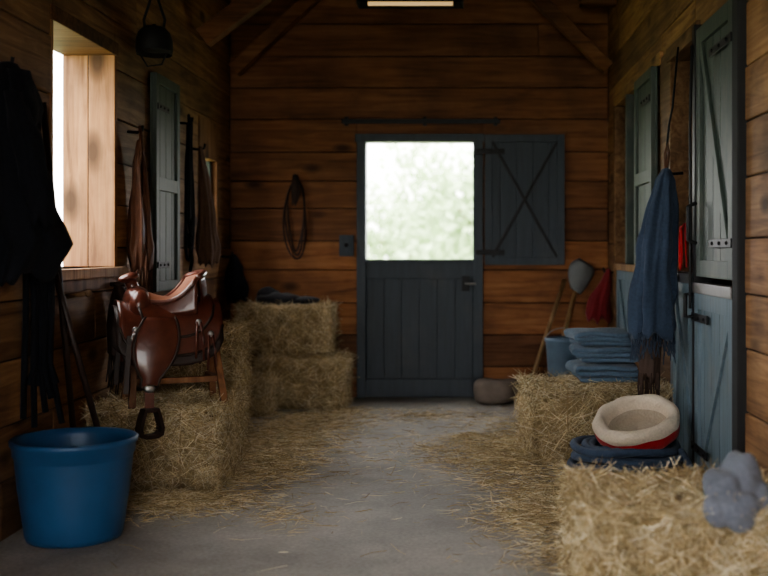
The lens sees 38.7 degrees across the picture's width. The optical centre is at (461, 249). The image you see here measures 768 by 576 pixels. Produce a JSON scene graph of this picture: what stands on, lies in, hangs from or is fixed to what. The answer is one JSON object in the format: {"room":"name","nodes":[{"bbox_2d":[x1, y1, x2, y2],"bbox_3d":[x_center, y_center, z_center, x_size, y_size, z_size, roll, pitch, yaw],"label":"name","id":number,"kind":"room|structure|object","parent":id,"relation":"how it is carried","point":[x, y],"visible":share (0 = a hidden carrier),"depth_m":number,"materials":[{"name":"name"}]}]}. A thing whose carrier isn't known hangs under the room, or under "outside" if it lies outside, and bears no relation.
{"room":"farm building","nodes":[
{"label":"farm building","id":0,"kind":"room"},
{"bbox_2d":[0,0,229,541],"bbox_3d":[-2.008,-0.585,3.470,0.284,3.550,10.940,0,0,0],"label":"wall","id":1,"kind":"structure","parent":0,"point":[201,71],"depth_m":5.91,"materials":[{"name":"brown wood"}]},
{"bbox_2d":[0,57,72,286],"bbox_3d":[-1.710,-0.313,4.322,0.313,0.907,0.391,0,0,0],"label":"jacket","id":2,"kind":"object","parent":1,"relation":"attached to","point":[35,239],"visible":1,"depth_m":4.17,"materials":[{"name":"fabric"}]},
{"bbox_2d":[20,273,64,427],"bbox_3d":[-1.799,0.237,4.674,0.188,1.039,0.092,0,0,-45],"label":"ropes","id":3,"kind":"object","parent":1,"relation":"attached to","point":[42,295],"visible":0.53,"depth_m":4.65,"materials":[{"name":"black fabric"}]},
{"bbox_2d":[66,290,91,298],"bbox_3d":[-1.807,0.209,5.150,0.121,0.045,0.036,0,0,0],"label":"peg","id":4,"kind":"object","parent":1,"relation":"attached to","point":[88,293],"visible":1,"depth_m":5.14,"materials":[{"name":"brown wood"}]},
{"bbox_2d":[47,3,126,293],"bbox_3d":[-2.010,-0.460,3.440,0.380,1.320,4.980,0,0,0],"label":"window","id":5,"kind":"structure","parent":1,"relation":"in","point":[71,37],"depth_m":5.86,"materials":[{"name":"brown wood"}]},
{"bbox_2d":[126,125,153,292],"bbox_3d":[-1.794,-0.203,6.082,0.153,0.986,0.202,0,0,0],"label":"leather chaps","id":6,"kind":"object","parent":1,"relation":"attached to","point":[139,243],"visible":0.93,"depth_m":6.03,"materials":[{"name":"brown leather"}]},
{"bbox_2d":[135,0,172,66],"bbox_3d":[-1.751,-1.281,6.177,0.232,0.490,0.284,0,0,0],"label":"helmet","id":7,"kind":"object","parent":1,"relation":"attached to","point":[152,41],"visible":1,"depth_m":6.12,"materials":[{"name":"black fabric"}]},
{"bbox_2d":[150,72,179,291],"bbox_3d":[-1.830,-0.405,6.760,0.058,1.310,0.540,0,0,0],"label":"window shutter","id":8,"kind":"object","parent":1,"relation":"attached to","point":[164,93],"visible":0.96,"depth_m":6.73,"materials":[{"name":"green paint"}]},
{"bbox_2d":[180,114,194,272],"bbox_3d":[-1.819,-0.352,7.200,0.095,1.092,0.166,0,0,0],"label":"halter","id":9,"kind":"object","parent":1,"relation":"attached to","point":[189,193],"visible":1,"depth_m":7.17,"materials":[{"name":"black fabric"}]},
{"bbox_2d":[193,144,220,266],"bbox_3d":[-1.756,-0.305,7.551,0.192,0.862,0.242,0,0,33],"label":"towel","id":10,"kind":"object","parent":1,"relation":"attached to","point":[207,242],"visible":0.99,"depth_m":7.49,"materials":[{"name":"fabric"}]},
{"bbox_2d":[196,116,220,263],"bbox_3d":[-1.925,-0.425,8.010,0.170,1.050,0.620,0,0,0],"label":"window","id":11,"kind":"structure","parent":1,"relation":"in","point":[207,130],"depth_m":8.15,"materials":[{"name":"brown wood"}]},
{"bbox_2d":[196,0,272,46],"bbox_3d":[-1.235,-1.895,7.580,1.202,0.947,0.120,0,0,0],"label":"brace","id":12,"kind":"object","parent":1,"relation":"attached to","point":[237,12],"depth_m":7.52,"materials":[{"name":"brown wood"}]},
{"bbox_2d":[221,252,248,304],"bbox_3d":[-1.755,0.219,8.454,0.184,0.410,0.181,0,0,45],"label":"coat","id":13,"kind":"object","parent":1,"relation":"hanging from","point":[236,285],"visible":1,"depth_m":8.39,"materials":[{"name":"black fabric"}]},
{"bbox_2d":[105,282,125,395],"bbox_3d":[-1.783,0.467,5.722,0.167,0.597,0.190,0,0,0],"label":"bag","id":14,"kind":"object","parent":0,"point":[118,291],"visible":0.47,"depth_m":5.67,"materials":[{"name":"leather"}]},
{"bbox_2d":[0,397,566,575],"bbox_3d":[0.725,1.240,2.970,5.750,0.100,11.940,0,0,0],"label":"floor","id":15,"kind":"structure","parent":0,"point":[192,549],"depth_m":4.64,"materials":[{"name":"concrete"}]},
{"bbox_2d":[42,102,75,426],"bbox_3d":[-1.788,0.267,4.968,0.141,1.837,0.364,0,0,0],"label":"broom","id":16,"kind":"object","parent":15,"relation":"on","point":[45,127],"visible":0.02,"depth_m":4.91,"materials":[{"name":"wood"}]},
{"bbox_2d":[8,427,137,548],"bbox_3d":[-1.610,0.982,4.530,0.509,0.416,0.509,0,0,0],"label":"bucket","id":17,"kind":"object","parent":15,"relation":"on","point":[73,483],"visible":1,"depth_m":4.35,"materials":[{"name":"plastic"}]},
{"bbox_2d":[55,272,99,426],"bbox_3d":[-1.724,0.536,4.913,0.277,1.300,0.254,0,0,0],"label":"pitchfork","id":18,"kind":"object","parent":15,"relation":"on","point":[58,285],"visible":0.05,"depth_m":4.86,"materials":[{"name":"wood"},{"name":"black iron"}]},
{"bbox_2d":[79,383,253,493],"bbox_3d":[-1.490,0.946,5.587,0.773,0.485,0.722,0,0,0],"label":"hay bale","id":19,"kind":"object","parent":15,"relation":"on","point":[199,445],"visible":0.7,"depth_m":5.33,"materials":[{"name":"plant"}]},
{"bbox_2d":[121,350,227,408],"bbox_3d":[-1.470,0.579,5.536,0.497,0.397,0.332,0,0,-24],"label":"rack","id":20,"kind":"object","parent":19,"relation":"on","point":[209,376],"visible":0.45,"depth_m":5.49,"materials":[{"name":"brown wood"}]},
{"bbox_2d":[109,269,223,439],"bbox_3d":[-1.496,0.502,5.514,0.522,0.811,0.563,0,0,-24],"label":"saddle","id":21,"kind":"object","parent":20,"relation":"on","point":[156,333],"visible":1,"depth_m":5.36,"materials":[{"name":"leather"}]},
{"bbox_2d":[157,316,255,437],"bbox_3d":[-1.586,0.801,6.869,0.565,0.774,0.659,0,0,0],"label":"hay bale","id":22,"kind":"object","parent":15,"relation":"on","point":[233,351],"visible":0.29,"depth_m":6.65,"materials":[{"name":"plant"}]},
{"bbox_2d":[245,368,283,417],"bbox_3d":[-1.493,1.020,7.883,0.397,0.337,0.427,0,0,-12],"label":"hay bale","id":23,"kind":"object","parent":15,"relation":"on","point":[264,404],"visible":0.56,"depth_m":7.76,"materials":[{"name":"plant"}]},
{"bbox_2d":[250,347,359,409],"bbox_3d":[-1.209,0.964,8.358,0.810,0.449,0.682,0,0,0],"label":"hay bale","id":24,"kind":"object","parent":15,"relation":"on","point":[307,382],"visible":0.78,"depth_m":8.12,"materials":[{"name":"plant"}]},
{"bbox_2d":[227,294,342,359],"bbox_3d":[-1.364,0.604,8.466,0.839,0.507,0.628,0,0,0],"label":"hay bale","id":25,"kind":"object","parent":24,"relation":"on","point":[297,328],"visible":0.83,"depth_m":8.26,"materials":[{"name":"plant"}]},
{"bbox_2d":[255,286,319,305],"bbox_3d":[-1.355,0.357,8.457,0.498,0.149,0.282,0,0,0],"label":"blanket","id":26,"kind":"object","parent":25,"relation":"on","point":[266,295],"visible":0.9,"depth_m":8.38,"materials":[{"name":"black fabric"}]},
{"bbox_2d":[112,400,566,575],"bbox_3d":[-0.347,1.135,5.887,3.030,0.106,5.716,0,0,0],"label":"straw","id":27,"kind":"object","parent":15,"relation":"on","point":[535,506],"visible":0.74,"depth_m":5.73,"materials":[{"name":"beige plant"}]},
{"bbox_2d":[473,378,517,404],"bbox_3d":[0.277,1.100,8.460,0.377,0.202,0.289,0,0,0],"label":"stone block","id":28,"kind":"object","parent":15,"relation":"on","point":[487,391],"visible":0.91,"depth_m":8.33,"materials":[{"name":"stone"}]},
{"bbox_2d":[514,279,565,404],"bbox_3d":[0.646,0.706,8.458,0.150,0.950,0.647,0,0,44],"label":"rake","id":29,"kind":"object","parent":15,"relation":"on","point":[563,282],"visible":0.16,"depth_m":8.55,"materials":[{"name":"brown wood"}]},
{"bbox_2d":[561,258,593,335],"bbox_3d":[0.830,0.626,8.638,0.468,1.124,0.104,0,0,-30],"label":"shovel","id":30,"kind":"object","parent":15,"relation":"on","point":[580,273],"visible":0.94,"depth_m":8.69,"materials":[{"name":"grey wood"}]},
{"bbox_2d":[510,367,673,465],"bbox_3d":[0.733,0.939,6.325,0.916,0.498,0.787,0,0,0],"label":"hay bale","id":31,"kind":"object","parent":15,"relation":"on","point":[559,410],"visible":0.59,"depth_m":6.03,"materials":[{"name":"plant"}]},
{"bbox_2d":[544,327,577,379],"bbox_3d":[0.750,0.783,8.140,0.270,0.412,0.270,0,0,0],"label":"bucket","id":32,"kind":"object","parent":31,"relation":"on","point":[558,353],"visible":0.56,"depth_m":8.04,"materials":[{"name":"plastic"}]},
{"bbox_2d":[564,327,638,382],"bbox_3d":[0.819,0.598,6.327,0.439,0.302,0.416,0,0,0],"label":"folded blankets","id":33,"kind":"object","parent":31,"relation":"on","point":[603,353],"visible":0.95,"depth_m":6.18,"materials":[{"name":"blue fabric"}]},
{"bbox_2d":[550,456,767,575],"bbox_3d":[0.718,0.957,3.631,0.825,0.462,0.704,0,0,0],"label":"hay bale","id":34,"kind":"object","parent":15,"relation":"on","point":[642,524],"visible":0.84,"depth_m":3.37,"materials":[{"name":"plant"}]},
{"bbox_2d":[566,435,695,477],"bbox_3d":[0.837,1.076,5.457,0.624,0.235,0.632,0,0,0],"label":"blanket","id":35,"kind":"object","parent":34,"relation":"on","point":[590,449],"visible":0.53,"depth_m":5.31,"materials":[{"name":"blue woven cloth"}]},
{"bbox_2d":[592,394,679,448],"bbox_3d":[0.868,0.870,5.452,0.437,0.266,0.415,0,0,0],"label":"pet bed","id":36,"kind":"object","parent":35,"relation":"on","point":[645,421],"visible":1,"depth_m":5.47,"materials":[{"name":"beige fabric"}]},
{"bbox_2d":[702,450,767,532],"bbox_3d":[0.854,0.757,3.440,0.225,0.225,0.260,0,0,0],"label":"cloth","id":37,"kind":"object","parent":34,"relation":"on","point":[738,472],"visible":0.97,"depth_m":3.36,"materials":[{"name":"grey fabric"}]},
{"bbox_2d":[229,0,609,396],"bbox_3d":[0.675,-0.585,8.863,5.650,3.550,0.154,0,0,0],"label":"wall","id":38,"kind":"structure","parent":0,"point":[505,60],"depth_m":8.79,"materials":[{"name":"brown wood"}]},
{"bbox_2d":[228,0,320,75],"bbox_3d":[-1.345,-1.875,8.690,1.019,0.964,0.110,0,0,0],"label":"brace","id":39,"kind":"object","parent":38,"relation":"attached to","point":[299,8],"depth_m":8.63,"materials":[{"name":"brown wood"}]},
{"bbox_2d":[283,174,305,258],"bbox_3d":[-1.345,-0.267,8.738,0.189,0.686,0.094,0,0,0],"label":"coiled rope","id":40,"kind":"object","parent":38,"relation":"hanging from","point":[295,186],"visible":1,"depth_m":8.74,"materials":[{"name":"black fabric"}]},
{"bbox_2d":[339,235,353,255],"bbox_3d":[-0.927,-0.035,8.752,0.115,0.170,0.075,0,0,0],"label":"switch box","id":41,"kind":"object","parent":38,"relation":"attached to","point":[346,242],"visible":1,"depth_m":8.74,"materials":[{"name":"grey metal"}]},
{"bbox_2d":[355,134,483,397],"bbox_3d":[-0.340,0.133,8.820,1.040,2.135,0.219,0,0,0],"label":"door","id":42,"kind":"structure","parent":38,"relation":"in","point":[420,321],"depth_m":8.82,"materials":[{"name":"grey wood"}]},
{"bbox_2d":[476,134,564,264],"bbox_3d":[0.467,-0.404,8.742,0.713,1.047,0.057,0,0,0],"label":"door leaf","id":43,"kind":"structure","parent":42,"relation":"attached to","point":[525,173],"depth_m":8.75,"materials":[{"name":"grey wood"}]},
{"bbox_2d":[341,117,499,125],"bbox_3d":[-0.331,-1.035,8.768,1.274,0.070,0.045,0,0,0],"label":"rail","id":44,"kind":"object","parent":38,"relation":"attached to","point":[346,121],"visible":1,"depth_m":8.74,"materials":[{"name":"black metal"}]},
{"bbox_2d":[579,0,616,6],"bbox_3d":[-0.345,-2.115,6.885,3.050,0.490,3.770,0,0,0],"label":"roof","id":45,"kind":"structure","parent":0,"point":[582,3],"depth_m":8.30,"materials":[{"name":"brown wood"}]},
{"bbox_2d":[608,0,767,480],"bbox_3d":[1.248,-0.585,3.470,0.144,3.550,10.940,0,0,0],"label":"wall","id":46,"kind":"structure","parent":0,"point":[638,30],"depth_m":4.46,"materials":[{"name":"brown wood"}]},
{"bbox_2d":[585,267,612,324],"bbox_3d":[1.064,0.354,8.401,0.225,0.441,0.136,0,0,0],"label":"towel","id":47,"kind":"object","parent":46,"relation":"hanging from","point":[598,307],"visible":1,"depth_m":8.35,"materials":[{"name":"fabric"}]},
{"bbox_2d":[613,263,641,343],"bbox_3d":[1.205,0.635,7.360,0.110,1.070,1.840,0,0,0],"label":"door","id":48,"kind":"structure","parent":46,"relation":"in","point":[624,272],"depth_m":8.00,"materials":[{"name":"blue paint"}]},
{"bbox_2d":[625,66,657,263],"bbox_3d":[1.152,-0.495,7.071,0.070,1.190,1.222,0,0,2],"label":"window shutter","id":49,"kind":"object","parent":46,"relation":"attached to","point":[641,107],"visible":0.74,"depth_m":6.99,"materials":[{"name":"green paint"}]},
{"bbox_2d":[627,47,682,364],"bbox_3d":[1.023,-0.239,5.798,0.239,1.683,0.214,0,0,41],"label":"blanket","id":50,"kind":"object","parent":46,"relation":"hanging from","point":[653,290],"visible":1,"depth_m":5.75,"materials":[{"name":"fabric"}]},
{"bbox_2d":[613,20,700,399],"bbox_3d":[1.240,0.010,6.880,0.160,2.360,2.960,0,0,0],"label":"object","id":51,"kind":"structure","parent":46,"relation":"attached to","point":[678,141],"depth_m":6.20,"materials":[{"name":"brown wood"}]},
{"bbox_2d":[670,271,731,473],"bbox_3d":[1.171,0.645,5.390,0.139,1.050,1.500,0,0,0],"label":"door","id":52,"kind":"structure","parent":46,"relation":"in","point":[701,374],"depth_m":5.25,"materials":[{"name":"blue wood"}]},
{"bbox_2d":[637,336,662,394],"bbox_3d":[1.056,0.529,5.953,0.200,0.659,0.063,0,0,-12],"label":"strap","id":53,"kind":"object","parent":52,"relation":"attached to","point":[649,369],"visible":0.48,"depth_m":5.93,"materials":[{"name":"leather"}]},
{"bbox_2d":[678,223,687,269],"bbox_3d":[1.135,-0.018,5.605,0.040,0.246,0.080,0,0,0],"label":"halter","id":54,"kind":"object","parent":52,"relation":"attached to","point":[680,240],"visible":1,"depth_m":5.58,"materials":[{"name":"fabric"}]},
{"bbox_2d":[686,0,731,308],"bbox_3d":[1.160,-0.410,5.030,0.140,1.400,0.780,0,0,0],"label":"door","id":55,"kind":"structure","parent":46,"relation":"in","point":[709,209],"depth_m":5.09,"materials":[{"name":"wood"}]},
{"bbox_2d":[712,278,731,285],"bbox_3d":[2.410,-0.585,5.920,2.180,3.550,5.940,0,0,0],"label":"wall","id":56,"kind":"structure","parent":0,"point":[716,281],"depth_m":6.25,"materials":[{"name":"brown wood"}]},
{"bbox_2d":[732,0,748,452],"bbox_3d":[1.188,-0.185,4.580,0.085,2.750,0.100,0,0,0],"label":"door frame","id":57,"kind":"structure","parent":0,"point":[739,350],"depth_m":4.53,"materials":[{"name":"wood"}]},
{"bbox_3d":[0.725,-2.410,3.470,5.750,0.100,10.940,0,0,0],"label":"ceiling","id":58,"kind":"structure","parent":0,"visible":0},
{"bbox_2d":[356,0,463,8],"bbox_3d":[-0.345,-1.998,7.300,0.710,0.723,0.220,0,0,0],"label":"hanging lamp","id":59,"kind":"object","parent":58,"relation":"hanging from","point":[362,4],"visible":1,"depth_m":7.30,"materials":[{"name":"black metal"}]},
{"bbox_2d":[529,0,612,72],"bbox_3d":[0.650,-1.855,8.350,1.004,0.994,0.100,0,0,0],"label":"brace","id":60,"kind":"object","parent":58,"relation":"attached to","point":[547,8],"visible":1,"depth_m":8.30,"materials":[{"name":"brown wood"}]},
{"label":"outside","id":61,"kind":"structure","parent":0,"visible":0},
{"bbox_3d":[0.000,1.350,20.000,80.000,0.280,80.000,0,0,0],"label":"ground","id":62,"kind":"structure","parent":61,"visible":0},
{"bbox_2d":[367,173,463,258],"bbox_3d":[-1.924,-0.557,37.811,6.745,4.584,7.621,0,0,0],"label":"tree","id":63,"kind":"object","parent":62,"relation":"on","point":[393,216],"visible":0.23,"depth_m":36.40,"materials":[{"name":"green plant"}]},
{"bbox_2d":[369,144,472,258],"bbox_3d":[0.805,-0.819,29.851,6.061,5.220,6.302,0,0,34],"label":"tree","id":64,"kind":"object","parent":62,"relation":"on","point":[451,216],"visible":0.34,"depth_m":28.93,"materials":[{"name":"green plant"}]}
]}

